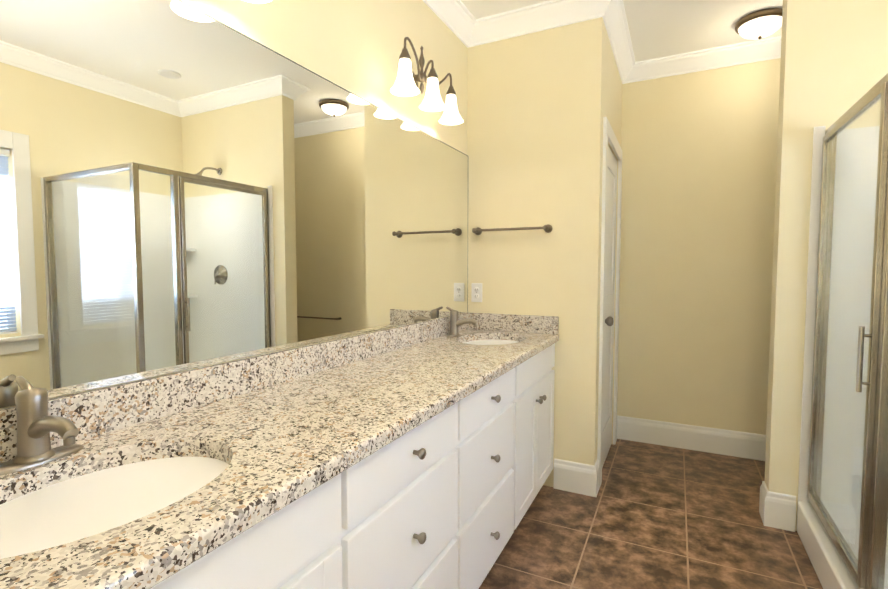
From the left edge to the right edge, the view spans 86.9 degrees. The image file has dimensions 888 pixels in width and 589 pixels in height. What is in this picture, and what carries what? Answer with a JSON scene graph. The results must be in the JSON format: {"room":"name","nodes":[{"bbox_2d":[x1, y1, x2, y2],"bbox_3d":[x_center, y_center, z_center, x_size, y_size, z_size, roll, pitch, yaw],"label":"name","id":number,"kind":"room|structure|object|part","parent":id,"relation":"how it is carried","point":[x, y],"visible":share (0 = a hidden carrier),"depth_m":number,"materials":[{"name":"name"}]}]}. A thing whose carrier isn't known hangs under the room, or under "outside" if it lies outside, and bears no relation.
{"room":"bathroom","nodes":[
{"label":"bathroom","id":0,"kind":"room"},
{"bbox_2d":[0,0,467,408],"bbox_3d":[-0.561,-0.173,1.613,0.129,2.710,2.940,2,3,26],"label":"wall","id":1,"kind":"structure","parent":0,"point":[184,186],"depth_m":1.30,"materials":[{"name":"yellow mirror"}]},
{"bbox_2d":[0,312,471,457],"bbox_3d":[-0.474,0.231,1.659,0.020,0.100,2.816,2,3,26],"label":"backsplash","id":2,"kind":"structure","parent":0,"relation":"attached to","point":[105,409],"depth_m":1.31,"materials":[{"name":"beige stone"}]},
{"bbox_2d":[243,0,271,2],"bbox_3d":[-0.640,-0.953,1.062,0.195,0.291,0.574,2,3,26],"label":"sconce","id":3,"kind":"object","parent":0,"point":[259,1],"visible":1,"depth_m":1.32,"materials":[{"name":"white glass"}]},
{"bbox_2d":[390,37,462,124],"bbox_3d":[-0.084,-1.014,2.179,0.195,0.291,0.574,2,3,26],"label":"sconce","id":4,"kind":"object","parent":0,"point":[406,82],"visible":1,"depth_m":2.14,"materials":[{"name":"white glass"}]},
{"bbox_2d":[399,48,410,60],"bbox_3d":[-0.164,-1.008,1.968,0.050,0.050,0.049,2,3,26],"label":"socket","id":5,"kind":"object","parent":4,"relation":"attached to","point":[404,56],"depth_m":1.95,"materials":[{"name":"brown metal"}]},
{"bbox_3d":[-0.164,-0.923,1.972,0.124,0.131,0.124,2,3,26],"label":"lamp shade","id":6,"kind":"part","parent":4,"relation":"part of","materials":[{"name":"white glass"}]},
{"bbox_3d":[-0.133,-1.033,2.069,0.055,0.120,0.222,2,3,26],"label":"arm","id":7,"kind":"part","parent":4,"relation":"part of"},
{"bbox_3d":[-0.072,-1.051,2.171,0.056,0.067,0.011,2,3,26],"label":"arm","id":8,"kind":"part","parent":4,"relation":"part of"},
{"bbox_2d":[427,68,437,78],"bbox_3d":[-0.052,-1.019,2.163,0.050,0.050,0.049,2,3,26],"label":"socket","id":9,"kind":"object","parent":4,"relation":"attached to","point":[432,74],"depth_m":2.15,"materials":[{"name":"brown metal"}]},
{"bbox_3d":[-0.052,-0.933,2.168,0.124,0.131,0.124,2,3,26],"label":"lamp shade","id":10,"kind":"part","parent":4,"relation":"part of","materials":[{"name":"white glass"}]},
{"bbox_3d":[-0.026,-1.045,2.282,0.055,0.120,0.222,2,3,26],"label":"arm","id":11,"kind":"part","parent":4,"relation":"part of"},
{"bbox_2d":[446,86,455,95],"bbox_3d":[0.036,-1.030,2.370,0.050,0.050,0.049,2,3,26],"label":"socket","id":12,"kind":"object","parent":4,"relation":"attached to","point":[451,92],"depth_m":2.35,"materials":[{"name":"brown metal"}]},
{"bbox_3d":[0.036,-0.945,2.375,0.124,0.131,0.124,2,3,26],"label":"lamp shade","id":13,"kind":"part","parent":4,"relation":"part of","materials":[{"name":"white glass"}]},
{"bbox_2d":[468,314,558,333],"bbox_3d":[0.403,0.169,2.782,0.549,0.100,0.020,2,3,26],"label":"backsplash","id":14,"kind":"structure","parent":0,"relation":"attached to","point":[531,324],"depth_m":2.75,"materials":[{"name":"beige stone"}]},
{"bbox_2d":[461,0,782,61],"bbox_3d":[0.994,-1.558,1.395,3.040,0.080,4.070,2,3,26],"label":"ceiling","id":15,"kind":"structure","parent":0,"point":[660,28],"depth_m":2.71,"materials":[{"name":"white paint"}]},
{"bbox_2d":[423,0,482,47],"bbox_3d":[-0.444,-1.474,1.550,0.092,0.104,2.820,2,3,26],"label":"crown molding","id":16,"kind":"structure","parent":15,"relation":"attached to","point":[463,24],"depth_m":2.60,"materials":[{"name":"white paint"}]},
{"bbox_2d":[479,0,598,43],"bbox_3d":[0.512,-1.531,2.597,0.630,0.104,0.092,2,3,26],"label":"crown molding","id":17,"kind":"structure","parent":15,"relation":"attached to","point":[551,14],"depth_m":2.60,"materials":[{"name":"white paint"}]},
{"bbox_2d":[735,8,782,38],"bbox_3d":[1.829,-1.533,2.708,0.256,0.112,0.256,2,3,26],"label":"ceiling light","id":18,"kind":"object","parent":15,"relation":"attached to","point":[760,24],"visible":0.96,"depth_m":2.65,"materials":[{"name":"brown"}]},
{"bbox_2d":[479,439,822,588],"bbox_3d":[0.994,1.228,1.547,3.040,0.080,4.070,2,3,26],"label":"floor","id":19,"kind":"structure","parent":0,"point":[652,516],"depth_m":2.24,"materials":[{"name":"tile"}]},
{"bbox_2d":[140,338,558,588],"bbox_3d":[-0.221,0.757,1.561,0.586,0.860,2.816,2,3,26],"label":"bathroom vanity","id":20,"kind":"object","parent":19,"relation":"on","point":[419,455],"depth_m":1.27,"materials":[{"name":"white paint"}]},
{"bbox_2d":[0,330,558,588],"bbox_3d":[-0.226,0.307,1.540,0.573,0.040,2.816,2,3,26],"label":"countertop","id":21,"kind":"structure","parent":20,"relation":"on","point":[295,433],"depth_m":1.02,"materials":[{"name":"beige stone"}]},
{"bbox_2d":[0,376,91,473],"bbox_3d":[-0.748,0.242,0.879,0.189,0.162,0.164,2,3,26],"label":"faucet","id":22,"kind":"object","parent":21,"relation":"on","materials":[{"name":"silver metal"}]},
{"bbox_2d":[0,442,247,577],"bbox_3d":[-0.593,0.441,0.812,0.386,0.172,0.498,2,3,26],"label":"sink","id":23,"kind":"object","parent":21,"relation":"in","point":[37,520],"depth_m":0.85,"materials":[{"name":"white ceramic"}]},
{"bbox_2d":[444,306,479,337],"bbox_3d":[0.097,0.149,2.577,0.189,0.162,0.164,2,3,26],"label":"faucet","id":24,"kind":"object","parent":21,"relation":"on","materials":[{"name":"silver metal"}]},
{"bbox_2d":[464,334,519,345],"bbox_3d":[0.253,0.348,2.511,0.386,0.172,0.498,2,3,26],"label":"sink","id":25,"kind":"object","parent":21,"relation":"in","point":[483,339],"depth_m":2.65,"materials":[{"name":"white ceramic"}]},
{"bbox_3d":[-0.315,0.566,0.785,0.007,0.058,0.330,2,3,26],"label":"door","id":26,"kind":"part","parent":20,"relation":"part of","materials":[{"name":"white paint"}]},
{"bbox_3d":[-0.324,0.825,0.803,0.012,0.577,0.446,2,3,26],"label":"door","id":27,"kind":"part","parent":20,"relation":"part of","materials":[{"name":"white paint"}]},
{"bbox_3d":[-0.229,0.815,0.973,0.007,0.577,0.058,2,3,26],"label":"door","id":28,"kind":"part","parent":20,"relation":"part of","materials":[{"name":"white paint"}]},
{"bbox_3d":[-0.065,0.648,1.248,0.034,0.029,0.030,2,3,26],"label":"knob","id":29,"kind":"part","parent":20,"relation":"part of","materials":[{"name":"silver metal"}]},
{"bbox_3d":[-0.065,0.419,1.236,0.034,0.029,0.030,2,3,26],"label":"knob","id":30,"kind":"part","parent":20,"relation":"part of","materials":[{"name":"silver metal"}]},
{"bbox_3d":[0.196,0.918,1.788,0.034,0.029,0.030,2,3,26],"label":"knob","id":31,"kind":"part","parent":20,"relation":"part of","materials":[{"name":"silver metal"}]},
{"bbox_3d":[0.196,0.619,1.772,0.034,0.029,0.030,2,3,26],"label":"knob","id":32,"kind":"part","parent":20,"relation":"part of","materials":[{"name":"silver metal"}]},
{"bbox_3d":[0.196,0.390,1.759,0.034,0.029,0.030,2,3,26],"label":"knob","id":33,"kind":"part","parent":20,"relation":"part of","materials":[{"name":"silver metal"}]},
{"bbox_3d":[0.326,0.754,2.087,0.007,0.577,0.058,2,3,26],"label":"door","id":34,"kind":"part","parent":20,"relation":"part of","materials":[{"name":"white paint"}]},
{"bbox_3d":[0.383,0.747,2.224,0.012,0.577,0.356,2,3,26],"label":"door","id":35,"kind":"part","parent":20,"relation":"part of","materials":[{"name":"white paint"}]},
{"bbox_3d":[0.392,1.006,2.234,0.007,0.058,0.240,2,3,26],"label":"door","id":36,"kind":"part","parent":20,"relation":"part of","materials":[{"name":"white paint"}]},
{"bbox_3d":[0.392,0.488,2.205,0.007,0.058,0.240,2,3,26],"label":"door","id":37,"kind":"part","parent":20,"relation":"part of","materials":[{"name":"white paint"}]},
{"bbox_3d":[0.458,0.740,2.353,0.007,0.577,0.058,2,3,26],"label":"door","id":38,"kind":"part","parent":20,"relation":"part of","materials":[{"name":"white paint"}]},
{"bbox_3d":[0.485,0.737,2.408,0.007,0.577,0.058,2,3,26],"label":"door","id":39,"kind":"part","parent":20,"relation":"part of","materials":[{"name":"white paint"}]},
{"bbox_3d":[0.543,0.729,2.545,0.012,0.577,0.356,2,3,26],"label":"door","id":40,"kind":"part","parent":20,"relation":"part of","materials":[{"name":"white paint"}]},
{"bbox_3d":[0.552,0.989,2.555,0.007,0.058,0.240,2,3,26],"label":"door","id":41,"kind":"part","parent":20,"relation":"part of","materials":[{"name":"white paint"}]},
{"bbox_3d":[0.552,0.470,2.527,0.007,0.058,0.240,2,3,26],"label":"door","id":42,"kind":"part","parent":20,"relation":"part of","materials":[{"name":"white paint"}]},
{"bbox_3d":[0.618,0.722,2.674,0.007,0.577,0.058,2,3,26],"label":"door","id":43,"kind":"part","parent":20,"relation":"part of","materials":[{"name":"white paint"}]},
{"bbox_2d":[467,17,621,486],"bbox_3d":[0.690,-0.263,3.261,0.900,2.710,1.130,2,3,26],"label":"wall block","id":44,"kind":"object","parent":19,"relation":"on","point":[541,105],"visible":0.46,"depth_m":2.67,"materials":[{"name":"paint"}]},
{"bbox_2d":[471,283,481,301],"bbox_3d":[0.202,-0.012,2.881,0.072,0.116,0.008,2,3,26],"label":"electrical outlet","id":45,"kind":"object","parent":44,"relation":"attached to","point":[476,292],"visible":1,"depth_m":2.88,"materials":[{"name":"white plastic"}]},
{"bbox_2d":[472,224,552,234],"bbox_3d":[0.384,-0.379,2.729,0.478,0.047,0.079,2,3,26],"label":"towel rail","id":46,"kind":"object","parent":44,"relation":"attached to","point":[547,228],"visible":1,"depth_m":2.68,"materials":[{"name":"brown metal"}]},
{"bbox_2d":[602,145,616,467],"bbox_3d":[1.055,0.087,3.048,0.028,2.018,0.662,2,3,26],"label":"door","id":47,"kind":"structure","parent":44,"relation":"attached to","point":[608,288],"depth_m":3.14,"materials":[{"name":"white paint"}]},
{"bbox_2d":[605,316,613,325],"bbox_3d":[0.974,0.159,2.785,0.065,0.060,0.060,2,3,26],"label":"door knob","id":48,"kind":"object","parent":47,"relation":"attached to","point":[609,320],"depth_m":2.76,"materials":[{"name":"silver metal"}]},
{"bbox_2d":[597,117,621,487],"bbox_3d":[1.081,0.048,3.033,0.018,2.115,0.840,2,3,26],"label":"door frame","id":49,"kind":"structure","parent":44,"relation":"attached to","point":[602,295],"depth_m":2.71,"materials":[{"name":"white paint"}]},
{"bbox_3d":[1.081,-0.966,2.978,0.018,0.085,0.840,2,3,26],"label":"door casing trim","id":50,"kind":"part","parent":49,"relation":"part of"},
{"bbox_2d":[553,458,599,496],"bbox_3d":[0.767,1.038,2.709,0.239,0.172,0.116,2,3,26],"label":"baseboard","id":51,"kind":"structure","parent":19,"relation":"on","point":[576,477],"depth_m":2.66,"materials":[{"name":"white paint"}]},
{"bbox_2d":[796,73,887,588],"bbox_3d":[1.952,0.130,1.493,1.083,2.120,1.083,2,3,26],"label":"shower","id":52,"kind":"object","parent":19,"relation":"on","point":[842,524],"visible":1,"depth_m":2.06,"materials":[{"name":"white"}]},
{"bbox_3d":[1.571,0.958,1.894,0.023,0.036,0.659,2,3,26],"label":"door rail","id":53,"kind":"part","parent":52,"relation":"part of","materials":[{"name":"silver metal"}]},
{"bbox_3d":[1.571,0.135,1.849,0.006,1.612,0.659,2,3,26],"label":"door glass","id":54,"kind":"part","parent":52,"relation":"part of","materials":[{"name":"glass"}]},
{"bbox_3d":[1.571,-0.683,1.805,0.023,0.026,0.659,2,3,26],"label":"door rail","id":55,"kind":"part","parent":52,"relation":"part of","materials":[{"name":"silver metal"}]},
{"bbox_3d":[1.537,-0.710,1.681,0.036,0.034,0.967,2,3,26],"label":"frame","id":56,"kind":"part","parent":52,"relation":"part of","materials":[{"name":"silver metal"}]},
{"bbox_2d":[617,58,780,434],"bbox_3d":[2.276,-0.251,3.037,2.140,2.710,0.120,2,3,26],"label":"wall","id":57,"kind":"structure","parent":0,"point":[699,157],"depth_m":3.23,"materials":[{"name":"paint"}]},
{"bbox_2d":[599,0,638,83],"bbox_3d":[1.062,-1.544,2.826,0.092,0.104,0.992,2,3,26],"label":"crown molding","id":58,"kind":"structure","parent":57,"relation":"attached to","point":[612,12],"depth_m":2.80,"materials":[{"name":"white paint"}]},
{"bbox_2d":[617,415,765,460],"bbox_3d":[2.189,1.019,3.068,2.020,0.172,0.026,2,3,26],"label":"baseboard","id":59,"kind":"structure","parent":57,"relation":"attached to","point":[684,436],"depth_m":3.28,"materials":[{"name":"white paint"}]},
{"bbox_2d":[623,35,781,83],"bbox_3d":[2.175,-1.548,2.898,2.020,0.104,0.092,2,3,26],"label":"crown molding","id":60,"kind":"structure","parent":57,"relation":"attached to","point":[769,48],"depth_m":3.10,"materials":[{"name":"white paint"}]},
{"bbox_2d":[765,0,887,530],"bbox_3d":[2.171,-0.196,2.041,1.200,2.710,0.120,2,3,26],"label":"wall","id":61,"kind":"structure","parent":0,"point":[834,62],"depth_m":2.20,"materials":[{"name":"paint"}]},
{"bbox_2d":[759,481,795,526],"bbox_3d":[2.190,1.068,2.168,1.216,0.172,0.032,2,3,26],"label":"baseboard","id":62,"kind":"structure","parent":61,"relation":"attached to","point":[777,510],"depth_m":2.29,"materials":[{"name":"white paint"}]}
]}

